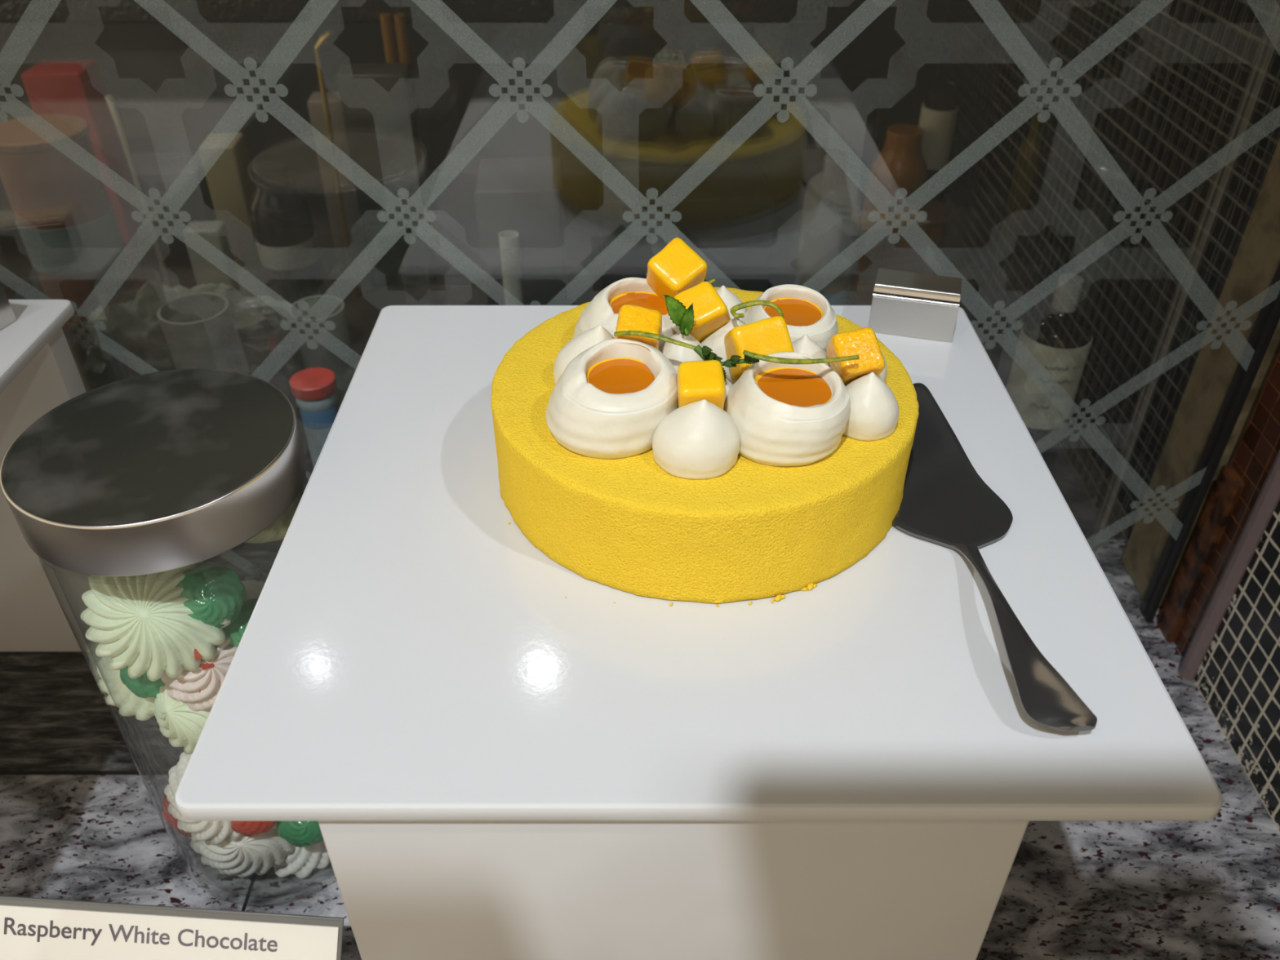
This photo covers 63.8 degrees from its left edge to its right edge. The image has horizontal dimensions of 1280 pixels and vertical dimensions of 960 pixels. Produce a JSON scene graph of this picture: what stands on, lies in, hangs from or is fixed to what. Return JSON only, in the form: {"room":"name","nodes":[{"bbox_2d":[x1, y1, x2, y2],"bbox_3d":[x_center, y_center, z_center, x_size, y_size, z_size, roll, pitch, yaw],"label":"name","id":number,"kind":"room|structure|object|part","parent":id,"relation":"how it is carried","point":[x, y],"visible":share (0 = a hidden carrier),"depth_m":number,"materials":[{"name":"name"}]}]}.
{"room":"food shop","nodes":[
{"label":"food shop","id":0,"kind":"room"},
{"bbox_2d":[0,0,950,172],"bbox_3d":[-0.500,-1.126,1.192,2.200,1.650,0.060,0,37,0],"label":"wall","id":1,"kind":"structure","parent":0,"point":[641,95],"depth_m":1.54,"materials":[{"name":"grey"}]},
{"bbox_2d":[0,539,1279,959],"bbox_3d":[-0.500,0.299,0.634,2.200,0.050,0.750,0,37,0],"label":"countertop","id":2,"kind":"structure","parent":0,"point":[79,820],"depth_m":0.67,"materials":[{"name":"stone"}]},
{"bbox_2d":[0,327,98,651],"bbox_3d":[-0.515,0.110,0.605,0.290,0.287,0.333,0,37,0],"label":"display riser","id":3,"kind":"object","parent":2,"relation":"on","point":[33,619],"visible":0.35,"depth_m":0.75,"materials":[{"name":"grey plastic"}]},
{"bbox_2d":[0,299,74,393],"bbox_3d":[-0.538,0.002,0.502,0.363,0.008,0.375,0,37,0],"label":"serving board","id":4,"kind":"object","parent":3,"relation":"on","point":[37,321],"visible":1,"depth_m":0.62,"materials":[{"name":"white"}]},
{"bbox_2d":[0,280,16,330],"bbox_3d":[-0.407,-0.103,0.611,0.049,0.028,0.031,10,38,13],"label":"block","id":5,"kind":"object","parent":4,"relation":"on","point":[7,317],"visible":1,"depth_m":0.62,"materials":[{"name":"silver metal"}]},
{"bbox_2d":[0,368,333,906],"bbox_3d":[-0.237,0.104,0.593,0.134,0.311,0.134,3,37,3],"label":"candy jar","id":6,"kind":"object","parent":2,"relation":"on","point":[157,472],"visible":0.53,"depth_m":0.48,"materials":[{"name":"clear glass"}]},
{"bbox_2d":[96,656,155,720],"bbox_3d":[-0.275,0.104,0.578,0.062,0.042,0.052,8,38,11],"label":"meringue","id":7,"kind":"object","parent":6,"relation":"in","point":[130,704],"visible":0.22,"depth_m":0.56,"materials":[{"name":"food"}]},
{"bbox_2d":[120,666,165,697],"bbox_3d":[-0.262,0.100,0.552,0.034,0.028,0.026,-1,37,-2],"label":"meringue","id":8,"kind":"object","parent":6,"relation":"in","point":[141,686],"visible":0.24,"depth_m":0.55,"materials":[{"name":"green food"}]},
{"bbox_3d":[-0.237,-0.008,0.508,0.134,0.030,0.134,0,37,0],"label":"lid","id":9,"kind":"part","parent":6,"relation":"part of","materials":[{"name":"metal"}]},
{"bbox_2d":[80,560,231,681],"bbox_3d":[-0.243,0.064,0.517,0.073,0.060,0.046,-4,37,-6],"label":"meringue","id":10,"kind":"object","parent":6,"relation":"in","point":[143,622],"visible":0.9,"depth_m":0.51,"materials":[{"name":"food"}]},
{"bbox_2d":[162,794,191,837],"bbox_3d":[-0.277,0.200,0.622,0.036,0.034,0.020,28,45,32],"label":"meringue","id":11,"kind":"object","parent":6,"relation":"in","point":[166,803],"visible":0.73,"depth_m":0.61,"materials":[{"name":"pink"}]},
{"bbox_2d":[153,684,212,754],"bbox_3d":[-0.239,0.120,0.557,0.061,0.055,0.042,15,40,19],"label":"meringue","id":12,"kind":"object","parent":6,"relation":"in","point":[184,726],"visible":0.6,"depth_m":0.54,"materials":[{"name":"food"}]},
{"bbox_2d":[160,636,237,711],"bbox_3d":[-0.224,0.094,0.541,0.054,0.049,0.042,-27,45,-31],"label":"meringue","id":13,"kind":"object","parent":6,"relation":"in","point":[186,686],"visible":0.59,"depth_m":0.53,"materials":[{"name":"pink food"}]},
{"bbox_2d":[164,751,242,845],"bbox_3d":[-0.249,0.183,0.608,0.060,0.050,0.046,-9,38,-12],"label":"meringue","id":14,"kind":"object","parent":6,"relation":"in","point":[215,832],"visible":0.19,"depth_m":0.60,"materials":[{"name":"white food"}]},
{"bbox_2d":[194,648,213,693],"bbox_3d":[-0.226,0.100,0.526,0.020,0.040,0.007,0,37,0],"label":"chips","id":15,"kind":"object","parent":6,"relation":"in","point":[197,655],"visible":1,"depth_m":0.52,"materials":[{"name":"red food"}]},
{"bbox_2d":[190,836,218,869],"bbox_3d":[-0.263,0.219,0.657,0.056,0.040,0.049,12,39,16],"label":"meringue","id":16,"kind":"object","parent":6,"relation":"in","point":[193,844],"visible":0.02,"depth_m":0.65,"materials":[{"name":"white food"}]},
{"bbox_2d":[175,562,246,628],"bbox_3d":[-0.216,0.059,0.516,0.035,0.033,0.021,-17,40,-21],"label":"meringue","id":17,"kind":"object","parent":6,"relation":"in","point":[215,593],"visible":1,"depth_m":0.51,"materials":[{"name":"green food"}]},
{"bbox_2d":[222,598,257,647],"bbox_3d":[-0.206,0.081,0.542,0.022,0.033,0.036,31,47,34],"label":"meringue","id":18,"kind":"object","parent":6,"relation":"in","point":[236,628],"visible":0.25,"depth_m":0.53,"materials":[{"name":"green food"}]},
{"bbox_2d":[195,821,294,878],"bbox_3d":[-0.240,0.214,0.631,0.061,0.054,0.042,-3,37,-4],"label":"meringue","id":19,"kind":"object","parent":6,"relation":"in","point":[244,856],"visible":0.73,"depth_m":0.62,"materials":[{"name":"white food"}]},
{"bbox_2d":[240,580,264,600],"bbox_3d":[-0.244,0.082,0.606,0.052,0.043,0.062,16,40,20],"label":"meringue","id":20,"kind":"object","parent":6,"relation":"in","point":[254,588],"visible":0.05,"depth_m":0.60,"materials":[{"name":"grey"}]},
{"bbox_2d":[231,821,275,836],"bbox_3d":[-0.228,0.192,0.603,0.035,0.031,0.024,-7,38,-9],"label":"meringue","id":21,"kind":"object","parent":6,"relation":"in","point":[248,828],"visible":0.17,"depth_m":0.60,"materials":[{"name":"red food"}]},
{"bbox_2d":[244,493,301,543],"bbox_3d":[-0.211,0.013,0.561,0.058,0.038,0.062,-28,45,-32],"label":"meringue","id":22,"kind":"object","parent":6,"relation":"in","point":[277,530],"visible":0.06,"depth_m":0.55,"materials":[{"name":"food"}]},
{"bbox_2d":[276,821,323,847],"bbox_3d":[-0.201,0.203,0.617,0.034,0.030,0.023,-6,38,-8],"label":"meringue","id":23,"kind":"object","parent":6,"relation":"in","point":[299,833],"visible":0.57,"depth_m":0.61,"materials":[{"name":"green food"}]},
{"bbox_2d":[271,840,329,878],"bbox_3d":[-0.216,0.223,0.655,0.056,0.040,0.049,-19,41,-23],"label":"meringue","id":24,"kind":"object","parent":6,"relation":"in","point":[303,860],"visible":0.24,"depth_m":0.64,"materials":[{"name":"white food"}]},
{"bbox_2d":[0,895,343,959],"bbox_3d":[-0.263,0.286,0.559,0.205,0.113,0.060,1,37,2],"label":"label","id":25,"kind":"object","parent":2,"relation":"on","point":[31,928],"visible":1,"depth_m":0.55,"materials":[{"name":"cream printed card"},{"name":"grey metal"}]},
{"bbox_2d":[318,821,1028,959],"bbox_3d":[0.012,0.139,0.566,0.250,0.287,0.305,0,37,0],"label":"display riser","id":26,"kind":"object","parent":2,"relation":"on","point":[409,890],"visible":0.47,"depth_m":0.38,"materials":[{"name":"grey plastic"}]},
{"bbox_2d":[174,305,1222,821],"bbox_3d":[0.020,0.004,0.499,0.362,0.008,0.368,0,37,0],"label":"serving board","id":27,"kind":"object","parent":26,"relation":"on","point":[405,651],"visible":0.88,"depth_m":0.40,"materials":[{"name":"white"}]},
{"bbox_2d":[507,522,817,607],"bbox_3d":[0.017,0.038,0.445,0.162,0.002,0.047,4,37,5],"label":"crumbs","id":28,"kind":"object","parent":27,"relation":"on","point":[811,586],"visible":1,"depth_m":0.43,"materials":[{"name":"yellow food"}]},
{"bbox_2d":[490,277,919,603],"bbox_3d":[0.029,-0.042,0.481,0.197,0.087,0.197,0,37,0],"label":"cake","id":29,"kind":"object","parent":27,"relation":"on","point":[800,474],"depth_m":0.43,"materials":[{"name":"yellow food"}]},
{"bbox_2d":[545,337,678,458],"bbox_3d":[-0.012,-0.037,0.439,0.058,0.033,0.056,0,37,0],"label":"meringue","id":30,"kind":"object","parent":29,"relation":"on","point":[606,397],"depth_m":0.43,"materials":[{"name":"white food"}]},
{"bbox_2d":[573,277,679,346],"bbox_3d":[-0.004,-0.077,0.493,0.056,0.031,0.056,0,37,0],"label":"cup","id":31,"kind":"object","parent":29,"relation":"on","point":[594,324],"depth_m":0.49,"materials":[{"name":"white"}]},
{"bbox_2d":[613,304,662,349],"bbox_3d":[-0.001,-0.066,0.455,0.021,0.022,0.021,6,37,8],"label":"cube","id":32,"kind":"object","parent":29,"relation":"on","point":[630,317],"visible":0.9,"depth_m":0.45,"materials":[{"name":"yellow food"}]},
{"bbox_3d":[0.008,-0.060,0.439,0.041,0.006,0.002,10,38,13],"label":"zest strip","id":33,"kind":"part","parent":29,"relation":"part of","materials":[{"name":"green food"}]},
{"bbox_2d":[646,237,707,300],"bbox_3d":[0.017,-0.098,0.490,0.030,0.033,0.029,-24,43,-29],"label":"cube","id":34,"kind":"object","parent":29,"relation":"on","point":[677,268],"visible":0.82,"depth_m":0.48,"materials":[{"name":"yellow food"}]},
{"bbox_2d":[662,294,694,336],"bbox_3d":[0.017,-0.072,0.450,0.014,0.019,0.006,3,37,4],"label":"sprig","id":35,"kind":"object","parent":29,"relation":"on","point":[683,317],"visible":1,"depth_m":0.45,"materials":[{"name":"green plant"}]},
{"bbox_2d":[676,360,724,409],"bbox_3d":[0.025,-0.037,0.428,0.019,0.024,0.023,-1,37,-1],"label":"cube","id":36,"kind":"object","parent":29,"relation":"on","point":[696,380],"visible":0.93,"depth_m":0.42,"materials":[{"name":"yellow food"}]},
{"bbox_2d":[674,278,730,342],"bbox_3d":[0.029,-0.076,0.474,0.029,0.033,0.028,-7,38,-9],"label":"cube","id":37,"kind":"object","parent":29,"relation":"on","point":[711,313],"depth_m":0.46,"materials":[{"name":"yellow food"}]},
{"bbox_3d":[0.030,-0.089,0.469,0.010,0.004,0.002,-16,40,-20],"label":"zest strip","id":38,"kind":"part","parent":37,"relation":"part of","materials":[{"name":"food"}]},
{"bbox_2d":[693,344,759,381],"bbox_3d":[0.036,-0.048,0.433,0.029,0.016,0.008,11,39,15],"label":"sprig","id":39,"kind":"object","parent":29,"relation":"on","point":[704,353],"visible":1,"depth_m":0.43,"materials":[{"name":"green plant"}]},
{"bbox_3d":[0.036,-0.051,0.433,0.028,0.007,0.005,11,39,15],"label":"stem","id":40,"kind":"part","parent":39,"relation":"part of","materials":[{"name":"green plant"}]},
{"bbox_3d":[0.052,-0.075,0.457,0.024,0.006,0.012,14,39,17],"label":"zest strip","id":41,"kind":"part","parent":29,"relation":"part of","materials":[{"name":"green food"}]},
{"bbox_2d":[724,315,794,379],"bbox_3d":[0.051,-0.058,0.450,0.026,0.030,0.029,-11,39,-15],"label":"cube","id":42,"kind":"object","parent":29,"relation":"on","point":[770,335],"visible":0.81,"depth_m":0.44,"materials":[{"name":"yellow food"}]},
{"bbox_2d":[723,351,850,466],"bbox_3d":[0.061,-0.032,0.434,0.055,0.030,0.054,0,37,0],"label":"meringue","id":43,"kind":"object","parent":29,"relation":"on","point":[775,415],"depth_m":0.42,"materials":[{"name":"white food"}]},
{"bbox_2d":[742,284,838,352],"bbox_3d":[0.071,-0.074,0.492,0.047,0.028,0.048,0,37,0],"label":"cup","id":44,"kind":"object","parent":29,"relation":"on","point":[805,310],"depth_m":0.49,"materials":[{"name":"white"}]},
{"bbox_3d":[0.067,-0.051,0.424,0.048,0.004,0.006,0,37,0],"label":"zest strip","id":45,"kind":"part","parent":29,"relation":"part of","materials":[{"name":"food"}]},
{"bbox_2d":[826,327,884,383],"bbox_3d":[0.093,-0.053,0.445,0.022,0.025,0.025,-7,38,-10],"label":"cube","id":46,"kind":"object","parent":29,"relation":"on","point":[862,342],"visible":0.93,"depth_m":0.44,"materials":[{"name":"yellow food"}]},
{"bbox_2d":[867,268,962,342],"bbox_3d":[0.164,-0.105,0.613,0.049,0.028,0.031,10,38,13],"label":"sign holder","id":47,"kind":"object","parent":27,"relation":"on","point":[904,304],"visible":0.92,"depth_m":0.60,"materials":[{"name":"silver metal"}]},
{"bbox_2d":[892,382,1097,731],"bbox_3d":[0.142,0.015,0.463,0.057,0.015,0.242,0,37,0],"label":"cake server","id":48,"kind":"object","parent":27,"relation":"on","point":[945,502],"visible":0.97,"depth_m":0.47,"materials":[{"name":"silver metal"}]},
{"bbox_3d":[0.154,-0.010,0.507,0.056,0.002,0.137,9,38,12],"label":"blade","id":49,"kind":"part","parent":48,"relation":"part of","materials":[{"name":"silver metal"}]},
{"bbox_3d":[0.151,0.056,0.409,0.027,0.015,0.106,0,37,0],"label":"handle","id":50,"kind":"part","parent":48,"relation":"part of","materials":[{"name":"silver metal"}]},
{"bbox_2d":[936,0,1279,832],"bbox_3d":[0.462,-0.630,0.495,0.077,1.600,1.650,0,37,0],"label":"wall","id":51,"kind":"structure","parent":0,"point":[1166,99],"depth_m":0.92,"materials":[{"name":"tile"}]},
{"bbox_2d":[205,0,1279,551],"bbox_3d":[-0.399,-0.578,0.426,1.602,1.600,0.010,0,37,0],"label":"window","id":52,"kind":"structure","parent":51,"relation":"in","point":[1279,7],"depth_m":0.74,"materials":[{"name":"clear glass"}]},
{"bbox_2d":[1121,137,1279,606],"bbox_3d":[0.431,-0.550,0.390,0.027,1.600,0.058,0,37,0],"label":"trim","id":53,"kind":"structure","parent":51,"relation":"attached to","point":[1256,260],"depth_m":0.75,"materials":[{"name":"brown wood"}]},
{"bbox_2d":[1174,349,1279,657],"bbox_3d":[0.454,-0.507,0.333,0.059,1.600,0.051,0,37,0],"label":"wall","id":54,"kind":"structure","parent":0,"point":[1258,448],"depth_m":0.72,"materials":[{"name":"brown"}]},
{"bbox_2d":[1156,465,1244,642],"bbox_3d":[0.451,0.059,0.777,0.065,0.160,0.024,0,37,0],"label":"trim","id":55,"kind":"structure","parent":54,"relation":"attached to","point":[1228,486],"depth_m":0.77,"materials":[{"name":"brown wood"}]},
{"bbox_2d":[1177,449,1279,680],"bbox_3d":[0.421,-0.230,0.504,0.014,0.950,0.014,0,37,0],"label":"trim","id":56,"kind":"structure","parent":54,"relation":"attached to","point":[1268,497],"depth_m":0.72,"materials":[{"name":"grey"}]},
{"bbox_3d":[-0.500,0.366,1.292,2.200,0.849,1.580,0,37,0],"label":"wall","id":57,"kind":"structure","parent":0,"visible":0},
{"bbox_2d":[0,172,1133,539],"bbox_3d":[-0.500,-0.199,1.292,2.200,0.050,0.900,0,37,0],"label":"countertop","id":58,"kind":"structure","parent":57,"relation":"on","point":[1081,482],"depth_m":1.34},
{"bbox_2d":[0,113,137,384],"bbox_3d":[-0.587,-0.234,1.077,0.094,0.267,0.094,0,37,0],"label":"storage jar","id":59,"kind":"object","parent":58,"relation":"on","point":[66,221],"visible":0.75,"depth_m":1.02,"materials":[{"name":"glass"}]},
{"bbox_3d":[-0.587,-0.338,0.998,0.094,0.008,0.094,0,37,0],"label":"lid","id":60,"kind":"part","parent":59,"relation":"part of","materials":[{"name":"brown paint"}]},
{"bbox_2d":[21,58,163,290],"bbox_3d":[-0.646,-0.352,1.226,0.063,0.273,0.060,-2,37,-3],"label":"carton","id":61,"kind":"object","parent":58,"relation":"on","point":[75,87],"visible":0.55,"depth_m":1.17,"materials":[{"name":"red paint"}]},
{"bbox_2d":[66,323,130,391],"bbox_3d":[-0.460,-0.054,0.912,0.039,0.177,0.039,0,37,0],"label":"tumbler","id":62,"kind":"object","parent":58,"relation":"on","point":[113,323],"visible":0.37,"depth_m":0.87,"materials":[{"name":"clear glass"}]},
{"bbox_2d":[104,94,171,288],"bbox_3d":[-0.527,-0.269,1.107,0.008,0.285,0.019,-20,41,-24],"label":"handle","id":63,"kind":"object","parent":58,"relation":"on","point":[110,100],"visible":0.79,"depth_m":1.07,"materials":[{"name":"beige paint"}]},
{"bbox_2d":[93,271,185,377],"bbox_3d":[-0.431,-0.085,0.926,0.051,0.209,0.051,0,37,0],"label":"tumbler","id":64,"kind":"object","parent":58,"relation":"on","point":[165,298],"visible":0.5,"depth_m":0.89,"materials":[{"name":"clear glass"}]},
{"bbox_2d":[130,151,217,267],"bbox_3d":[-0.616,-0.354,1.349,0.115,0.129,0.080,-2,37,-3],"label":"carton","id":65,"kind":"object","parent":58,"relation":"on","point":[157,171],"visible":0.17,"depth_m":1.31,"materials":[{"name":"grey paint"}]},
{"bbox_2d":[156,300,244,373],"bbox_3d":[-0.378,-0.070,0.925,0.058,0.188,0.058,0,37,0],"label":"tumbler","id":66,"kind":"object","parent":58,"relation":"on","point":[228,300],"visible":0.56,"depth_m":0.89,"materials":[{"name":"glass"}]},
{"bbox_2d":[82,280,326,418],"bbox_3d":[-0.427,-0.119,1.006,0.238,0.167,0.097,0,37,0],"label":"plastic bag","id":67,"kind":"object","parent":58,"relation":"on","point":[197,313],"visible":0.47,"depth_m":0.96,"materials":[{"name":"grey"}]},
{"bbox_2d":[182,220,243,295],"bbox_3d":[-0.473,-0.218,1.157,0.038,0.144,0.030,-2,37,-3],"label":"carton","id":68,"kind":"object","parent":58,"relation":"on","point":[215,233],"visible":0.49,"depth_m":1.12,"materials":[{"name":"white cardboard"}]},
{"bbox_2d":[199,133,269,297],"bbox_3d":[-0.468,-0.298,1.210,0.038,0.206,0.050,-2,37,-3],"label":"carton","id":69,"kind":"object","parent":58,"relation":"on","point":[230,180],"visible":0.54,"depth_m":1.17,"materials":[{"name":"beige cardboard"}]},
{"bbox_2d":[220,314,301,372],"bbox_3d":[-0.325,-0.063,0.924,0.058,0.178,0.058,0,37,0],"label":"tumbler","id":70,"kind":"object","parent":58,"relation":"on","point":[228,351],"visible":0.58,"depth_m":0.88,"materials":[{"name":"clear glass"}]},
{"bbox_2d":[249,160,336,352],"bbox_3d":[-0.385,-0.242,1.133,0.063,0.212,0.063,0,37,0],"label":"bottle","id":71,"kind":"object","parent":58,"relation":"on","point":[282,219],"visible":0.88,"depth_m":1.10,"materials":[{"name":"clear glass"}]},
{"bbox_2d":[289,367,338,468],"bbox_3d":[-0.273,-0.026,0.901,0.037,0.147,0.037,0,37,0],"label":"bottle","id":72,"kind":"object","parent":58,"relation":"on","point":[313,389],"visible":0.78,"depth_m":0.86,"materials":[{"name":"blue paint"}]},
{"bbox_2d":[288,302,355,372],"bbox_3d":[-0.280,-0.078,0.944,0.047,0.178,0.047,0,37,0],"label":"tumbler","id":73,"kind":"object","parent":58,"relation":"on","point":[341,303],"visible":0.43,"depth_m":0.90,"materials":[{"name":"glass"}]},
{"bbox_2d":[314,30,356,297],"bbox_3d":[-0.346,-0.356,1.197,0.033,0.316,0.020,0,37,0],"label":"spoon","id":74,"kind":"object","parent":58,"relation":"on","point":[324,38],"visible":1,"depth_m":1.18,"materials":[{"name":"brown paint"}]},
{"bbox_2d":[314,30,333,49],"bbox_3d":[-0.341,-0.474,1.108,0.022,0.020,0.020,0,37,0],"label":"bowl","id":75,"kind":"object","parent":74,"relation":"on","point":[324,38],"depth_m":1.10,"materials":[{"name":"brown paint"}]},
{"bbox_2d":[307,91,368,271],"bbox_3d":[-0.375,-0.373,1.298,0.041,0.220,0.040,-2,37,-3],"label":"tin","id":76,"kind":"object","parent":58,"relation":"on","point":[353,220],"visible":0.57,"depth_m":1.27,"materials":[{"name":"brown paint"}]},
{"bbox_2d":[336,62,435,285],"bbox_3d":[-0.306,-0.368,1.258,0.078,0.261,0.050,-2,37,-3],"label":"tin","id":77,"kind":"object","parent":58,"relation":"on","point":[378,104],"visible":0.99,"depth_m":1.23,"materials":[{"name":"grey paint"}]},
{"bbox_2d":[379,13,397,62],"bbox_3d":[-0.301,-0.429,1.305,0.014,0.302,0.013,0,37,0],"label":"stick","id":78,"kind":"object","parent":77,"relation":"in","point":[386,22],"visible":0.34,"depth_m":1.23,"materials":[{"name":"brown paint"}]},
{"bbox_2d":[393,13,435,253],"bbox_3d":[-0.284,-0.429,1.305,0.014,0.302,0.013,0,37,0],"label":"stick","id":79,"kind":"object","parent":58,"relation":"on","point":[400,22],"visible":0.47,"depth_m":1.23,"materials":[{"name":"brown paint"}]},
{"bbox_2d":[0,0,833,68],"bbox_3d":[-0.475,-0.580,1.373,1.450,0.461,0.050,0,37,0],"label":"tray","id":80,"kind":"object","parent":58,"relation":"on","point":[771,21],"visible":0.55,"depth_m":1.32,"materials":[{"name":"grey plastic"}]},
{"bbox_2d":[401,270,431,305],"bbox_3d":[-0.191,-0.092,0.933,0.022,0.212,0.022,0,37,0],"label":"glass","id":81,"kind":"object","parent":58,"relation":"on","point":[427,270],"visible":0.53,"depth_m":0.88,"materials":[{"name":"clear glass"}]},
{"bbox_2d":[498,230,524,305],"bbox_3d":[-0.119,-0.139,0.998,0.018,0.210,0.018,0,37,0],"label":"tube","id":82,"kind":"object","parent":58,"relation":"on","point":[509,247],"visible":0.44,"depth_m":0.95,"materials":[{"name":"grey paint"}]},
{"bbox_2d":[474,156,567,305],"bbox_3d":[-0.129,-0.249,1.153,0.089,0.196,0.100,-2,37,-3],"label":"carton","id":83,"kind":"object","parent":58,"relation":"on","point":[523,196],"visible":0.55,"depth_m":1.09,"materials":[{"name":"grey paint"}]},
{"bbox_2d":[598,164,773,292],"bbox_3d":[0.048,-0.254,1.175,0.183,0.179,0.100,-2,37,-3],"label":"carton","id":84,"kind":"object","parent":58,"relation":"on","point":[726,216],"visible":0.54,"depth_m":1.11,"materials":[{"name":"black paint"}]},
{"bbox_2d":[724,66,883,252],"bbox_3d":[0.206,-0.417,1.352,0.184,0.226,0.060,-2,37,-3],"label":"carton","id":85,"kind":"object","parent":58,"relation":"on","point":[787,154],"visible":0.58,"depth_m":1.30,"materials":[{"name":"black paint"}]},
{"bbox_2d":[795,153,861,305],"bbox_3d":[0.194,-0.223,1.085,0.058,0.238,0.058,0,37,0],"label":"bottle","id":86,"kind":"object","parent":58,"relation":"on","point":[828,230],"visible":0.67,"depth_m":1.05,"materials":[{"name":"plastic"}]},
{"bbox_2d":[850,124,927,305],"bbox_3d":[0.288,-0.290,1.185,0.066,0.226,0.066,0,37,0],"label":"bottle","id":87,"kind":"object","parent":58,"relation":"on","point":[901,163],"visible":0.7,"depth_m":1.13,"materials":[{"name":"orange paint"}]},
{"bbox_2d":[880,196,952,275],"bbox_3d":[0.279,-0.193,1.082,0.064,0.194,0.064,0,37,0],"label":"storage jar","id":88,"kind":"object","parent":58,"relation":"on","point":[901,255],"visible":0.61,"depth_m":1.02,"materials":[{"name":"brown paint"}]},
{"bbox_3d":[0.279,-0.269,1.026,0.064,0.006,0.064,0,37,0],"label":"lid","id":89,"kind":"part","parent":88,"relation":"part of","materials":[{"name":"brown paint"}]},
{"bbox_2d":[918,80,959,202],"bbox_3d":[0.330,-0.324,1.197,0.048,0.265,0.048,0,37,0],"label":"bottle","id":90,"kind":"object","parent":58,"relation":"on","point":[939,111],"visible":0.42,"depth_m":1.13,"materials":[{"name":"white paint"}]},
{"bbox_2d":[933,195,1005,332],"bbox_3d":[0.323,-0.184,1.052,0.054,0.215,0.054,0,37,0],"label":"storage jar","id":91,"kind":"object","parent":58,"relation":"on","point":[973,264],"visible":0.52,"depth_m":1.02,"materials":[{"name":"clear glass"}]},
{"bbox_2d":[984,112,1046,309],"bbox_3d":[0.443,-0.311,1.207,0.031,0.232,0.031,0,37,0],"label":"bottle","id":92,"kind":"object","parent":58,"relation":"on","point":[1025,166],"visible":0.89,"depth_m":1.19,"materials":[{"name":"glass"}]},
{"bbox_2d":[977,244,1065,387],"bbox_3d":[0.343,-0.116,0.965,0.057,0.212,0.057,0,37,0],"label":"storage jar","id":93,"kind":"object","parent":58,"relation":"on","point":[1002,361],"visible":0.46,"depth_m":0.96,"materials":[{"name":"clear glass"}]},
{"bbox_2d":[1005,273,1093,473],"bbox_3d":[0.355,-0.078,0.911,0.058,0.218,0.060,0,37,0],"label":"bottle","id":94,"kind":"object","parent":58,"relation":"on","point":[1060,339],"visible":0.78,"depth_m":0.87,"materials":[{"name":"clear glass"}]},
{"bbox_2d":[1062,154,1135,324],"bbox_3d":[0.441,-0.189,1.023,0.048,0.258,0.048,0,37,0],"label":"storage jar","id":95,"kind":"object","parent":58,"relation":"on","point":[1094,224],"visible":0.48,"depth_m":0.98,"materials":[{"name":"clear glass"}]},
{"bbox_3d":[0.441,-0.289,0.948,0.048,0.008,0.048,0,37,0],"label":"lid","id":96,"kind":"part","parent":95,"relation":"part of","materials":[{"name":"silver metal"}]},
{"bbox_3d":[0.000,-1.336,-0.246,4.800,0.420,0.018,0,37,0],"label":"wall","id":97,"kind":"structure","parent":0,"visible":0},
{"bbox_2d":[0,0,1279,622],"bbox_3d":[-0.292,-0.527,0.359,1.417,1.600,0.016,0,37,0],"label":"window","id":98,"kind":"structure","parent":97,"relation":"in","point":[135,1],"depth_m":0.65,"materials":[{"name":"clear glass"}]}
]}

